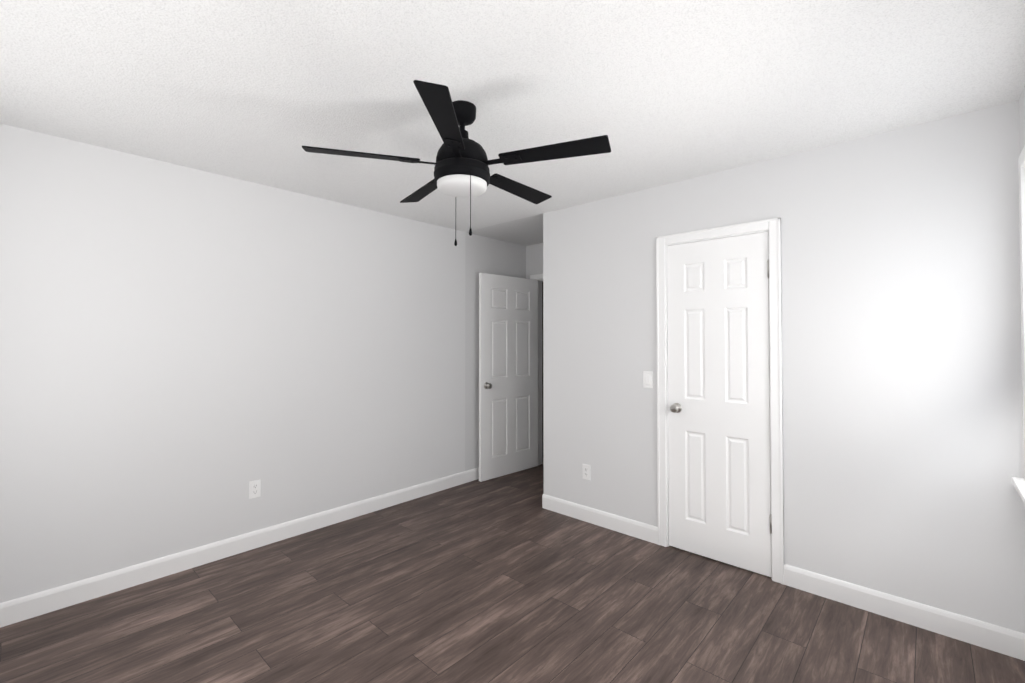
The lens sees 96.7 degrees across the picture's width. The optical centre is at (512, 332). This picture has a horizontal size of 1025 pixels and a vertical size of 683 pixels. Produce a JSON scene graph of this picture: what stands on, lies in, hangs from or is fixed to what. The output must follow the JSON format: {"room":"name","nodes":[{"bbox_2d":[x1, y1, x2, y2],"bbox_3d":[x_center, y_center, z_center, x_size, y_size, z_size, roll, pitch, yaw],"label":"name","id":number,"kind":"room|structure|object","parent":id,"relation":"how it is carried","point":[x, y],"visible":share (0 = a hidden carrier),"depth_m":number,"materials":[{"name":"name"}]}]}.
{"room":"empty bedroom","nodes":[
{"label":"empty bedroom","id":0,"kind":"room"},
{"bbox_2d":[0,124,543,602],"bbox_3d":[-0.899,0.233,4.045,0.120,2.440,5.750,-1,-1,42],"label":"wall","id":1,"kind":"structure","parent":0,"point":[188,356],"depth_m":2.82,"materials":[{"name":"white paint"}]},
{"bbox_2d":[0,467,478,627],"bbox_3d":[-1.273,1.388,3.514,0.014,0.112,4.250,-1,-1,42],"label":"baseboard","id":2,"kind":"structure","parent":1,"relation":"attached to","point":[13,611],"depth_m":2.79,"materials":[{"name":"white paint"}]},
{"bbox_2d":[249,479,260,498],"bbox_3d":[-1.716,1.047,3.037,0.009,0.115,0.070,-1,-1,42],"label":"outlet","id":3,"kind":"object","parent":1,"relation":"attached to","point":[255,489],"visible":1,"depth_m":3.04,"materials":[{"name":"white plastic"}]},
{"bbox_2d":[478,273,537,481],"bbox_3d":[-0.021,0.439,4.725,0.816,2.030,0.163,1,-1,-44],"label":"entry door","id":4,"kind":"structure","parent":1,"relation":"in","point":[508,375],"depth_m":4.68,"materials":[{"name":"white paint"}]},
{"bbox_2d":[0,458,1024,682],"bbox_3d":[0.539,1.483,2.810,3.880,0.100,5.890,-1,-1,42],"label":"floor","id":5,"kind":"structure","parent":0,"point":[508,578],"depth_m":2.25,"materials":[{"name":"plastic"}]},
{"bbox_2d":[0,0,1024,245],"bbox_3d":[0.539,-1.057,2.852,3.880,0.100,5.890,-1,-1,42],"label":"ceiling","id":6,"kind":"structure","parent":0,"point":[656,92],"depth_m":1.87,"materials":[{"name":"white paint"}]},
{"bbox_2d":[302,80,610,245],"bbox_3d":[-0.211,-0.714,2.099,1.282,0.611,1.248,-1,-1,42],"label":"ceiling fan","id":7,"kind":"object","parent":6,"relation":"hanging from","point":[461,167],"visible":1,"depth_m":1.96,"materials":[{"name":"black metal"}]},
{"bbox_2d":[526,243,542,278],"bbox_3d":[1.538,0.231,3.929,3.640,2.440,0.120,-1,-1,42],"label":"wall","id":8,"kind":"structure","parent":0,"point":[534,259],"depth_m":5.04,"materials":[{"name":"white paint"}]},
{"bbox_2d":[530,274,542,464],"bbox_3d":[0.571,0.414,4.793,0.895,2.103,0.140,-1,-1,42],"label":"door frame","id":9,"kind":"structure","parent":8,"relation":"attached to","point":[539,277],"depth_m":5.06,"materials":[{"name":"white paint"}]},
{"bbox_2d":[543,101,1024,632],"bbox_3d":[1.284,0.215,2.930,2.670,2.440,0.120,-1,-1,42],"label":"wall","id":10,"kind":"structure","parent":0,"point":[903,455],"depth_m":2.36,"materials":[{"name":"white paint"}]},
{"bbox_2d":[582,464,589,479],"bbox_3d":[0.564,1.069,3.484,0.070,0.115,0.009,-1,-1,42],"label":"outlet","id":11,"kind":"object","parent":10,"relation":"attached to","point":[586,471],"visible":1,"depth_m":3.48,"materials":[{"name":"white plastic"}]},
{"bbox_2d":[542,494,657,543],"bbox_3d":[0.615,1.387,3.429,1.011,0.112,0.014,-1,-1,42],"label":"baseboard","id":12,"kind":"structure","parent":10,"relation":"attached to","point":[630,527],"depth_m":3.37,"materials":[{"name":"white paint"}]},
{"bbox_2d":[643,371,652,387],"bbox_3d":[0.937,0.328,3.155,0.070,0.115,0.012,-1,-1,42],"label":"light switch","id":13,"kind":"object","parent":10,"relation":"attached to","point":[647,379],"visible":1,"depth_m":3.15,"materials":[{"name":"white plastic"}]},
{"bbox_2d":[667,232,771,576],"bbox_3d":[1.289,0.419,2.870,0.623,2.010,0.163,-1,-1,42],"label":"closet door","id":14,"kind":"structure","parent":10,"relation":"in","point":[719,475],"depth_m":2.84,"materials":[{"name":"white paint"}]},
{"bbox_2d":[656,217,783,584],"bbox_3d":[1.303,0.390,2.896,0.748,2.088,0.140,-1,-1,42],"label":"door frame","id":15,"kind":"structure","parent":10,"relation":"attached to","point":[772,227],"depth_m":2.66,"materials":[{"name":"white paint"}]},
{"bbox_2d":[784,564,1019,658],"bbox_3d":[1.868,1.368,2.288,0.887,0.112,0.014,-1,-1,42],"label":"baseboard","id":16,"kind":"structure","parent":10,"relation":"attached to","point":[998,639],"depth_m":2.22,"materials":[{"name":"white paint"}]},
{"bbox_2d":[1019,86,1024,153],"bbox_3d":[1.458,0.184,1.048,0.120,2.440,4.490,-1,-1,42],"label":"wall","id":17,"kind":"structure","parent":0,"point":[1022,118],"depth_m":1.95,"materials":[{"name":"white paint"}]},
{"bbox_2d":[1012,146,1024,503],"bbox_3d":[1.846,-0.026,1.516,0.170,1.450,1.064,-1,-1,42],"label":"window","id":18,"kind":"structure","parent":17,"relation":"in","point":[1018,484],"depth_m":1.89,"materials":[{"name":"white paint"}]},
{"bbox_2d":[1020,632,1024,660],"bbox_3d":[1.112,1.343,0.748,0.014,0.112,3.310,-1,-1,42],"label":"baseboard","id":19,"kind":"structure","parent":17,"relation":"attached to","point":[1022,635],"depth_m":1.97,"materials":[{"name":"white paint"}]}
]}

